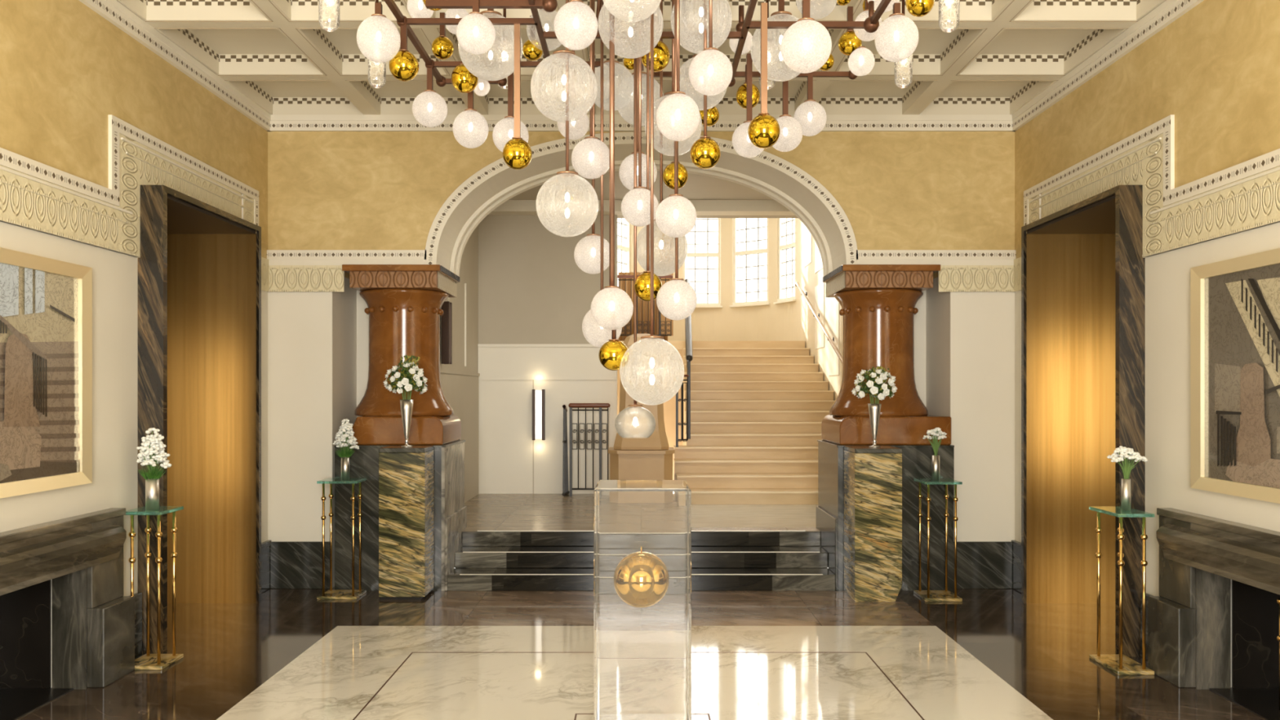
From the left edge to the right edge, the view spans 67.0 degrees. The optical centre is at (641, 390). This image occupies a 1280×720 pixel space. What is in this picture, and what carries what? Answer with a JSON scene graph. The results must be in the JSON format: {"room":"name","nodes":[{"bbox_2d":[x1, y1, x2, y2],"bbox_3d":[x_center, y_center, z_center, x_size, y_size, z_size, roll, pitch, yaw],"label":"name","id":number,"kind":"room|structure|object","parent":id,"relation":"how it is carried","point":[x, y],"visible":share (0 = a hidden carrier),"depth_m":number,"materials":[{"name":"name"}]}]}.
{"room":"historic interior","nodes":[
{"label":"historic interior","id":0,"kind":"room"},
{"bbox_2d":[0,0,267,595],"bbox_3d":[-2.990,-0.294,3.050,0.300,3.588,8.600,0,0,0],"label":"wall","id":1,"kind":"structure","parent":0,"point":[64,68],"depth_m":5.09,"materials":[{"name":"beige paint"}]},
{"bbox_2d":[0,247,92,498],"bbox_3d":[-2.817,-0.077,4.160,0.045,1.095,1.520,0,0,0],"label":"framed print","id":2,"kind":"object","parent":1,"relation":"attached to","point":[46,304],"visible":1,"depth_m":4.57,"materials":[{"name":"gold metal"}]},
{"bbox_2d":[0,115,258,233],"bbox_3d":[-2.830,-1.232,2.940,0.020,0.475,8.380,0,0,0],"label":"border","id":3,"kind":"structure","parent":1,"relation":"attached to","point":[9,159],"depth_m":5.18,"materials":[{"name":"white paint"}]},
{"bbox_2d":[0,133,268,292],"bbox_3d":[-2.827,-1.073,3.050,0.026,0.645,8.600,0,0,0],"label":"frieze","id":4,"kind":"object","parent":1,"relation":"attached to","point":[26,201],"visible":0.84,"depth_m":5.22,"materials":[{"name":"beige paint"}]},
{"bbox_2d":[78,0,271,130],"bbox_3d":[-2.822,-2.029,3.050,0.035,0.118,8.600,0,0,0],"label":"crown molding","id":5,"kind":"structure","parent":1,"relation":"attached to","point":[113,11],"depth_m":5.83,"materials":[{"name":"white paint"}]},
{"bbox_2d":[137,185,261,655],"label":"door","id":6,"kind":"structure","parent":1,"relation":"in","point":[199,263],"depth_m":6.82,"materials":[{"name":"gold metal"}]},
{"bbox_2d":[129,540,271,659],"bbox_3d":[-2.825,1.317,3.050,0.030,0.365,8.600,0,0,0],"label":"baseboard","id":7,"kind":"structure","parent":1,"relation":"attached to","point":[265,546],"depth_m":5.44,"materials":[{"name":"grey stone"}]},
{"bbox_2d":[117,0,1164,80],"bbox_3d":[0.000,-2.087,2.764,5.616,0.002,7.483,0,0,0],"label":"trim","id":8,"kind":"structure","parent":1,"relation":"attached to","point":[251,0],"depth_m":5.75,"materials":[{"name":"beige paint"}]},
{"bbox_2d":[440,225,478,373],"bbox_3d":[-1.905,-0.285,9.515,0.190,3.570,2.830,0,0,0],"label":"wall","id":9,"kind":"structure","parent":0,"point":[468,267],"depth_m":10.10,"materials":[{"name":"paint"}]},
{"bbox_2d":[441,301,452,364],"bbox_3d":[-1.756,-0.520,8.720,0.073,0.560,0.136,0,0,0],"label":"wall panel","id":10,"kind":"object","parent":9,"relation":"attached to","point":[446,318],"visible":0.87,"depth_m":8.65,"materials":[{"name":"brown wood"}]},
{"bbox_2d":[440,283,617,502],"bbox_3d":[-1.040,0.020,9.415,1.540,2.240,2.630,0,0,0],"label":"wainscot","id":11,"kind":"structure","parent":9,"relation":"attached to","point":[493,405],"depth_m":10.70,"materials":[{"name":"paint"}]},
{"bbox_2d":[532,389,545,439],"bbox_3d":[-1.133,0.266,10.662,0.136,0.560,0.073,0,0,0],"label":"wall sconce","id":12,"kind":"object","parent":11,"relation":"attached to","point":[538,396],"visible":1,"depth_m":10.64,"materials":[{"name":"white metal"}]},
{"bbox_2d":[478,214,617,343],"bbox_3d":[-1.135,-1.200,10.830,1.730,5.400,0.200,0,0,0],"label":"wall","id":13,"kind":"structure","parent":0,"point":[532,289],"depth_m":10.73,"materials":[{"name":"paint"}]},
{"bbox_2d":[267,131,1014,587],"bbox_3d":[0.000,-0.369,7.725,6.280,3.738,0.750,0,0,0],"label":"wall","id":14,"kind":"structure","parent":0,"point":[327,190],"depth_m":7.35,"materials":[{"name":"beige paint"}]},
{"bbox_2d":[266,115,1015,292],"bbox_3d":[0.000,-1.419,7.332,5.680,1.338,0.035,0,0,0],"label":"frieze","id":15,"kind":"object","parent":14,"relation":"attached to","point":[289,270],"visible":0.88,"depth_m":7.33,"materials":[{"name":"white paint"}]},
{"bbox_2d":[270,541,1012,588],"bbox_3d":[0.000,1.323,7.332,5.620,0.355,0.035,0,0,0],"label":"baseboard","id":16,"kind":"structure","parent":14,"relation":"attached to","point":[293,564],"depth_m":7.32,"materials":[{"name":"grey stone"}]},
{"bbox_2d":[449,160,832,276],"bbox_3d":[0.000,-1.409,7.985,3.114,0.932,0.270,0,0,0],"label":"trim","id":17,"kind":"structure","parent":14,"relation":"attached to","point":[825,254],"depth_m":7.89,"materials":[{"name":"white paint"}]},
{"bbox_2d":[424,132,858,264],"bbox_3d":[0.000,-1.452,7.340,3.294,1.019,0.020,0,0,0],"label":"border","id":18,"kind":"structure","parent":14,"relation":"attached to","point":[493,169],"depth_m":7.33,"materials":[{"name":"white paint"}]},
{"bbox_2d":[116,0,1165,115],"bbox_3d":[0.000,-2.155,3.050,5.680,0.134,8.600,0,0,0],"label":"ceiling","id":19,"kind":"structure","parent":0,"point":[224,51],"depth_m":6.37,"materials":[{"name":"paint"}]},
{"bbox_2d":[318,0,339,31],"bbox_3d":[-1.404,-1.852,4.350,0.091,0.470,0.091,0,0,0],"label":"pendant","id":20,"kind":"object","parent":19,"relation":"hanging from","point":[320,2],"visible":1,"depth_m":4.38,"materials":[{"name":"clear glass"}]},
{"bbox_2d":[368,0,386,88],"bbox_3d":[-1.367,-1.826,5.000,0.091,0.522,0.091,0,0,0],"label":"pendant","id":21,"kind":"object","parent":19,"relation":"hanging from","point":[384,77],"visible":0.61,"depth_m":5.02,"materials":[{"name":"clear glass"}]},
{"bbox_2d":[496,8,513,88],"bbox_3d":[-0.728,-1.848,5.150,0.091,0.478,0.091,0,0,0],"label":"pendant","id":22,"kind":"object","parent":19,"relation":"hanging from","point":[504,10],"visible":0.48,"depth_m":5.15,"materials":[{"name":"clear glass"}]},
{"bbox_2d":[356,0,934,438],"bbox_3d":[0.056,-0.971,4.117,2.482,2.365,1.910,0,0,0],"label":"chandelier","id":23,"kind":"object","parent":19,"relation":"hanging from","point":[764,131],"visible":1,"depth_m":4.18,"materials":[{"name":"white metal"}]},
{"bbox_2d":[759,0,776,89],"bbox_3d":[0.671,-1.846,5.150,0.091,0.482,0.091,0,0,0],"label":"pendant","id":24,"kind":"object","parent":19,"relation":"hanging from","point":[772,85],"visible":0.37,"depth_m":5.15,"materials":[{"name":"clear glass"}]},
{"bbox_2d":[893,0,912,88],"bbox_3d":[1.355,-1.826,5.000,0.091,0.522,0.091,0,0,0],"label":"pendant","id":25,"kind":"object","parent":19,"relation":"hanging from","point":[895,78],"visible":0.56,"depth_m":5.02,"materials":[{"name":"clear glass"}]},
{"bbox_2d":[938,0,959,32],"bbox_3d":[1.385,-1.851,4.350,0.091,0.473,0.091,0,0,0],"label":"pendant","id":26,"kind":"object","parent":19,"relation":"hanging from","point":[957,2],"visible":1,"depth_m":4.38,"materials":[{"name":"clear glass"}]},
{"bbox_2d":[16,590,1266,719],"bbox_3d":[0.000,1.550,2.855,12.600,0.100,8.810,0,0,0],"label":"floor","id":27,"kind":"structure","parent":0,"point":[1042,651],"depth_m":5.47,"materials":[{"name":"brown stone"}]},
{"bbox_2d":[0,507,134,719],"bbox_3d":[-3.086,1.064,4.160,0.748,0.872,2.040,0,0,0],"label":"marble fireplace","id":28,"kind":"object","parent":27,"relation":"on","point":[67,622],"visible":1,"depth_m":4.85,"materials":[{"name":"black stone"}]},
{"bbox_2d":[0,507,125,544],"bbox_3d":[-2.800,0.646,4.160,0.080,0.037,2.040,0,0,0],"label":"mantel shelf","id":29,"kind":"object","parent":28,"relation":"attached to","point":[60,526],"depth_m":4.62,"materials":[{"name":"grey stone"}]},
{"bbox_2d":[125,506,183,670],"bbox_3d":[-2.683,1.075,5.315,0.215,0.850,0.250,0,0,0],"label":"stand","id":30,"kind":"object","parent":27,"relation":"on","point":[148,661],"visible":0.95,"depth_m":5.28,"materials":[{"name":"gold metal"}]},
{"bbox_2d":[145,478,159,510],"bbox_3d":[-2.681,0.565,5.300,0.069,0.170,0.069,0,0,0],"label":"vase","id":31,"kind":"object","parent":30,"relation":"on","point":[152,486],"visible":0.95,"depth_m":5.27,"materials":[{"name":"silver"}]},
{"bbox_2d":[136,427,171,479],"bbox_3d":[-2.676,0.353,5.305,0.169,0.300,0.180,0,0,-34],"label":"flower","id":32,"kind":"object","parent":31,"relation":"in","point":[153,452],"visible":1,"depth_m":5.27,"materials":[{"name":"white plant"}]},
{"bbox_2d":[316,478,366,599],"bbox_3d":[-2.188,1.075,7.065,0.285,0.850,0.250,0,0,0],"label":"stand","id":33,"kind":"object","parent":27,"relation":"on","point":[353,593],"visible":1,"depth_m":6.98,"materials":[{"name":"gold metal"}]},
{"bbox_2d":[341,457,349,479],"bbox_3d":[-2.162,0.566,7.060,0.059,0.168,0.059,0,0,0],"label":"vase","id":34,"kind":"object","parent":33,"relation":"on","point":[344,460],"visible":1,"depth_m":7.03,"materials":[{"name":"silver metal"}]},
{"bbox_2d":[332,418,359,457],"bbox_3d":[-2.158,0.355,7.058,0.188,0.299,0.170,0,0,0],"label":"flower","id":35,"kind":"object","parent":34,"relation":"in","point":[345,433],"visible":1,"depth_m":7.04,"materials":[{"name":"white plant"}]},
{"bbox_2d":[378,445,433,599],"bbox_3d":[-1.718,0.956,7.081,0.330,1.089,0.314,0,0,0],"label":"marble block","id":36,"kind":"object","parent":27,"relation":"on","point":[406,474],"visible":1,"depth_m":6.93,"materials":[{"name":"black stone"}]},
{"bbox_2d":[400,400,413,447],"bbox_3d":[-1.719,0.238,7.080,0.096,0.345,0.096,0,0,0],"label":"vase","id":37,"kind":"object","parent":36,"relation":"on","point":[406,406],"visible":1,"depth_m":7.05,"materials":[{"name":"silver metal"}]},
{"bbox_2d":[383,355,427,399],"bbox_3d":[-1.725,-0.026,7.080,0.330,0.475,0.329,0,0,0],"label":"bouquet","id":38,"kind":"object","parent":37,"relation":"in","point":[405,381],"visible":1,"depth_m":7.03,"materials":[{"name":"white plant"}]},
{"bbox_2d":[216,626,1053,719],"bbox_3d":[-0.030,1.496,4.160,3.800,0.007,3.960,0,0,0],"label":"floor panel","id":39,"kind":"object","parent":27,"relation":"on","point":[352,673],"visible":0.8,"depth_m":5.07,"materials":[{"name":"white stone"}]},
{"bbox_2d":[593,480,691,719],"bbox_3d":[0.005,0.947,4.155,0.400,1.093,0.400,0,0,0],"label":"display case","id":40,"kind":"object","parent":39,"relation":"on","point":[642,528],"visible":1,"depth_m":3.96,"materials":[{"name":"clear glass"}]},
{"bbox_2d":[413,591,934,626],"bbox_3d":[0.210,1.499,6.688,3.320,0.002,1.095,0,0,0],"label":"floor band","id":41,"kind":"object","parent":27,"relation":"on","point":[454,608],"visible":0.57,"depth_m":6.57,"materials":[{"name":"stone"}]},
{"bbox_2d":[844,445,902,601],"bbox_3d":[1.684,0.956,7.046,0.336,1.089,0.384,0,0,0],"label":"marble block","id":42,"kind":"object","parent":41,"relation":"on","point":[873,476],"visible":1,"depth_m":6.86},
{"bbox_2d":[867,404,881,447],"bbox_3d":[1.702,0.254,7.050,0.096,0.315,0.096,0,0,0],"label":"vase","id":43,"kind":"object","parent":42,"relation":"on","point":[874,410],"visible":0.99,"depth_m":7.02,"materials":[{"name":"silver metal"}]},
{"bbox_2d":[851,365,897,404],"bbox_3d":[1.696,0.030,7.054,0.326,0.423,0.328,0,0,0],"label":"bouquet","id":44,"kind":"object","parent":43,"relation":"in","point":[876,380],"visible":1,"depth_m":6.99,"materials":[{"name":"white plant"}]},
{"bbox_2d":[913,478,962,601],"bbox_3d":[2.152,1.075,7.025,0.265,0.850,0.290,0,0,0],"label":"stand","id":45,"kind":"object","parent":27,"relation":"on","point":[928,595],"visible":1,"depth_m":6.92,"materials":[{"name":"gold metal"}]},
{"bbox_2d":[932,455,939,480],"bbox_3d":[2.138,0.560,7.020,0.055,0.180,0.055,0,0,0],"label":"vase","id":46,"kind":"object","parent":45,"relation":"on","point":[935,459],"visible":1,"depth_m":7.00,"materials":[{"name":"silver metal"}]},
{"bbox_2d":[922,427,946,455],"bbox_3d":[2.148,0.383,7.014,0.159,0.235,0.168,0,0,-28],"label":"flower","id":47,"kind":"object","parent":46,"relation":"in","point":[935,446],"visible":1,"depth_m":7.00,"materials":[{"name":"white plant"}]},
{"bbox_2d":[1088,506,1154,675],"bbox_3d":[2.611,1.075,5.265,0.193,0.850,0.330,0,0,0],"label":"stand","id":48,"kind":"object","parent":27,"relation":"on","point":[1121,664],"visible":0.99,"depth_m":5.14,"materials":[{"name":"gold metal"}]},
{"bbox_2d":[1120,478,1130,511],"bbox_3d":[2.637,0.565,5.260,0.047,0.170,0.047,0,0,0],"label":"vase","id":49,"kind":"object","parent":48,"relation":"on","point":[1125,483],"visible":1,"depth_m":5.24,"materials":[{"name":"silver metal"}]},
{"bbox_2d":[1106,445,1147,479],"bbox_3d":[2.635,0.406,5.247,0.190,0.209,0.172,0,0,-34],"label":"flower","id":50,"kind":"object","parent":49,"relation":"in","point":[1123,453],"visible":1,"depth_m":5.24,"materials":[{"name":"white plant"}]},
{"bbox_2d":[1147,507,1279,719],"bbox_3d":[3.086,1.064,4.160,0.748,0.872,2.040,0,0,0],"label":"marble fireplace","id":51,"kind":"object","parent":27,"relation":"on","point":[1189,620],"visible":0.98,"depth_m":4.85,"materials":[{"name":"black stone"}]},
{"bbox_2d":[1156,507,1279,544],"bbox_3d":[2.800,0.646,4.160,0.080,0.037,2.040,0,0,0],"label":"mantel shelf","id":52,"kind":"object","parent":51,"relation":"attached to","point":[1228,528],"depth_m":4.62,"materials":[{"name":"grey stone"}]},
{"bbox_2d":[1276,596,1279,710],"bbox_3d":[3.107,1.229,4.520,0.267,0.530,0.033,0,0,0],"label":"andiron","id":53,"kind":"object","parent":51,"relation":"in","point":[1278,598],"visible":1,"depth_m":4.52,"materials":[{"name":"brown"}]},
{"bbox_2d":[267,493,1014,590],"bbox_3d":[0.000,1.370,9.030,12.600,0.460,3.540,0,0,0],"label":"floor","id":54,"kind":"structure","parent":0,"point":[485,512],"depth_m":8.82,"materials":[{"name":"beige stone"}]},
{"bbox_2d":[334,440,466,591],"bbox_3d":[-1.877,0.955,7.650,0.847,1.090,0.820,0,0,0],"label":"pier","id":55,"kind":"object","parent":54,"relation":"on","point":[450,511],"visible":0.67,"depth_m":7.25,"materials":[{"name":"grey stone"}]},
{"bbox_2d":[342,264,461,444],"bbox_3d":[-1.885,-0.271,7.690,0.769,1.361,0.810,0,0,0],"label":"marble column","id":56,"kind":"structure","parent":55,"relation":"on","point":[404,302],"depth_m":7.42,"materials":[{"name":"brown stone"}]},
{"bbox_2d":[562,404,569,496],"bbox_3d":[-0.821,0.644,10.511,0.068,0.987,0.229,0,0,0],"label":"balustrade","id":57,"kind":"object","parent":54,"relation":"on","point":[566,491],"visible":1,"depth_m":10.43,"materials":[{"name":"black metal"}]},
{"bbox_2d":[568,403,610,496],"bbox_3d":[-0.560,0.637,10.420,0.452,1.006,0.052,0,0,0],"label":"balustrade","id":58,"kind":"object","parent":54,"relation":"on","point":[600,406],"visible":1,"depth_m":10.41,"materials":[{"name":"black metal"}]},
{"bbox_2d":[447,530,835,591],"bbox_3d":[0.000,1.318,7.643,2.904,0.364,0.815,0,0,0],"label":"entrance steps","id":59,"kind":"structure","parent":54,"relation":"on","point":[486,560],"depth_m":7.52,"materials":[{"name":"black stone"}]},
{"bbox_2d":[608,333,674,479],"bbox_3d":[0.000,0.270,10.250,0.690,1.740,0.690,0,0,0],"label":"newel post","id":60,"kind":"object","parent":54,"relation":"on","point":[631,458],"visible":0.69,"depth_m":9.99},
{"bbox_2d":[617,341,835,504],"bbox_3d":[0.821,0.370,13.303,3.432,2.260,7.294,0,0,0],"label":"staircase","id":61,"kind":"structure","parent":54,"relation":"on","point":[758,409],"depth_m":11.87,"materials":[{"name":"stone"}]},
{"bbox_2d":[617,275,672,339],"bbox_3d":[0.020,-1.273,14.840,0.932,1.006,0.052,0,0,0],"label":"balustrade","id":62,"kind":"object","parent":61,"relation":"on","point":[620,277],"visible":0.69,"depth_m":14.84,"materials":[{"name":"brown metal"}]},
{"bbox_2d":[618,217,673,341],"bbox_3d":[0.070,-1.870,15.250,0.860,2.200,0.200,0,0,0],"label":"screen","id":63,"kind":"object","parent":61,"relation":"on","point":[621,338],"visible":0.18,"depth_m":15.27,"materials":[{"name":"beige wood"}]},
{"bbox_2d":[675,374,688,447],"bbox_3d":[0.459,0.225,10.853,0.154,0.814,0.034,0,0,-13],"label":"balustrade","id":64,"kind":"object","parent":61,"relation":"on","point":[677,400],"visible":0.88,"depth_m":10.85,"materials":[{"name":"black metal"}]},
{"bbox_2d":[684,278,693,439],"bbox_3d":[0.623,-0.580,12.875,0.087,2.260,3.830,0,0,2],"label":"balustrade","id":65,"kind":"object","parent":61,"relation":"on","point":[689,357],"visible":0.73,"depth_m":11.16,"materials":[{"name":"black"}]},
{"bbox_2d":[816,440,954,591],"bbox_3d":[1.899,0.955,7.650,0.892,1.090,0.820,0,0,0],"label":"pier","id":66,"kind":"object","parent":54,"relation":"on","point":[917,460],"visible":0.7,"depth_m":7.25,"materials":[{"name":"grey stone"}]},
{"bbox_2d":[821,264,951,444],"bbox_3d":[1.923,-0.271,7.690,0.845,1.361,0.810,0,0,0],"label":"marble column","id":67,"kind":"structure","parent":66,"relation":"on","point":[877,302],"depth_m":7.42,"materials":[{"name":"brown stone"}]},
{"bbox_2d":[488,170,797,217],"bbox_3d":[0.450,-2.925,9.515,4.900,1.950,2.830,0,0,0],"label":"wall","id":68,"kind":"structure","parent":0,"point":[710,197],"depth_m":10.43,"materials":[{"name":"paint"}]},
{"bbox_2d":[617,217,800,341],"bbox_3d":[-0.087,-1.200,14.293,3.100,5.400,6.445,0,0,40],"label":"wall","id":69,"kind":"structure","parent":0,"point":[779,322],"depth_m":16.63,"materials":[{"name":"beige paint"}]},
{"bbox_2d":[617,217,630,300],"bbox_3d":[-0.351,-2.450,16.052,0.180,2.000,0.757,0,0,26],"label":"window","id":70,"kind":"structure","parent":69,"relation":"in","point":[625,248],"depth_m":16.32,"materials":[{"name":"paint"}]},
{"bbox_2d":[682,217,722,307],"bbox_3d":[1.055,-2.450,16.938,0.724,2.000,0.180,0,0,2],"label":"window","id":71,"kind":"structure","parent":69,"relation":"in","point":[695,255],"depth_m":16.94,"materials":[{"name":"paint"}]},
{"bbox_2d":[729,217,769,307],"bbox_3d":[1.891,-2.450,16.616,0.792,2.000,0.180,0,0,39],"label":"window","id":72,"kind":"structure","parent":69,"relation":"in","point":[735,253],"depth_m":16.69,"materials":[{"name":"paint"}]},
{"bbox_2d":[773,217,795,304],"bbox_3d":[2.414,-2.450,15.938,0.180,2.000,0.637,0,0,-22],"label":"window","id":73,"kind":"structure","parent":69,"relation":"in","point":[781,246],"depth_m":16.16,"materials":[{"name":"paint"}]},
{"bbox_2d":[800,221,842,400],"bbox_3d":[2.606,-1.200,11.675,0.188,5.400,7.150,0,0,0],"label":"wall","id":74,"kind":"structure","parent":0,"point":[814,337],"depth_m":13.69,"materials":[{"name":"beige paint"}]},
{"bbox_2d":[794,281,842,364],"bbox_3d":[2.463,-0.950,13.239,0.114,1.505,3.894,0,0,0],"label":"wall handrail","id":75,"kind":"object","parent":74,"relation":"attached to","point":[816,316],"visible":0.75,"depth_m":13.08,"materials":[{"name":"beige wood"}]},
{"bbox_2d":[1014,0,1279,687],"bbox_3d":[2.990,-0.294,3.050,0.300,3.588,8.600,0,0,0],"label":"wall","id":76,"kind":"structure","parent":0,"point":[1215,68],"depth_m":5.11,"materials":[{"name":"beige paint"}]},
{"bbox_2d":[1011,540,1152,660],"bbox_3d":[2.825,1.317,3.050,0.030,0.365,8.600,0,0,0],"label":"baseboard","id":77,"kind":"structure","parent":76,"relation":"attached to","point":[1016,546],"depth_m":7.19,"materials":[{"name":"grey stone"}]},
{"bbox_2d":[1021,185,1145,656],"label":"door","id":78,"kind":"structure","parent":76,"relation":"in","point":[1083,264],"depth_m":6.82,"materials":[{"name":"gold metal"}]},
{"bbox_2d":[1012,0,1204,130],"bbox_3d":[2.822,-2.029,3.050,0.035,0.118,8.600,0,0,0],"label":"crown molding","id":79,"kind":"structure","parent":76,"relation":"attached to","point":[1169,11],"depth_m":5.83,"materials":[{"name":"white paint"}]},
{"bbox_2d":[1013,133,1279,292],"bbox_3d":[2.827,-1.073,3.050,0.026,0.645,8.600,0,0,0],"label":"frieze","id":80,"kind":"object","parent":76,"relation":"attached to","point":[1253,202],"visible":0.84,"depth_m":5.23,"materials":[{"name":"beige paint"}]},
{"bbox_2d":[1023,115,1279,233],"bbox_3d":[2.830,-1.232,2.940,0.020,0.475,8.380,0,0,0],"label":"border","id":81,"kind":"structure","parent":76,"relation":"attached to","point":[1266,162],"depth_m":5.18,"materials":[{"name":"white paint"}]},
{"bbox_2d":[1190,248,1279,503],"bbox_3d":[2.817,-0.065,4.160,0.045,1.120,1.520,0,0,0],"label":"framed print","id":82,"kind":"object","parent":76,"relation":"attached to","point":[1235,302],"visible":1,"depth_m":4.59,"materials":[{"name":"gold metal"}]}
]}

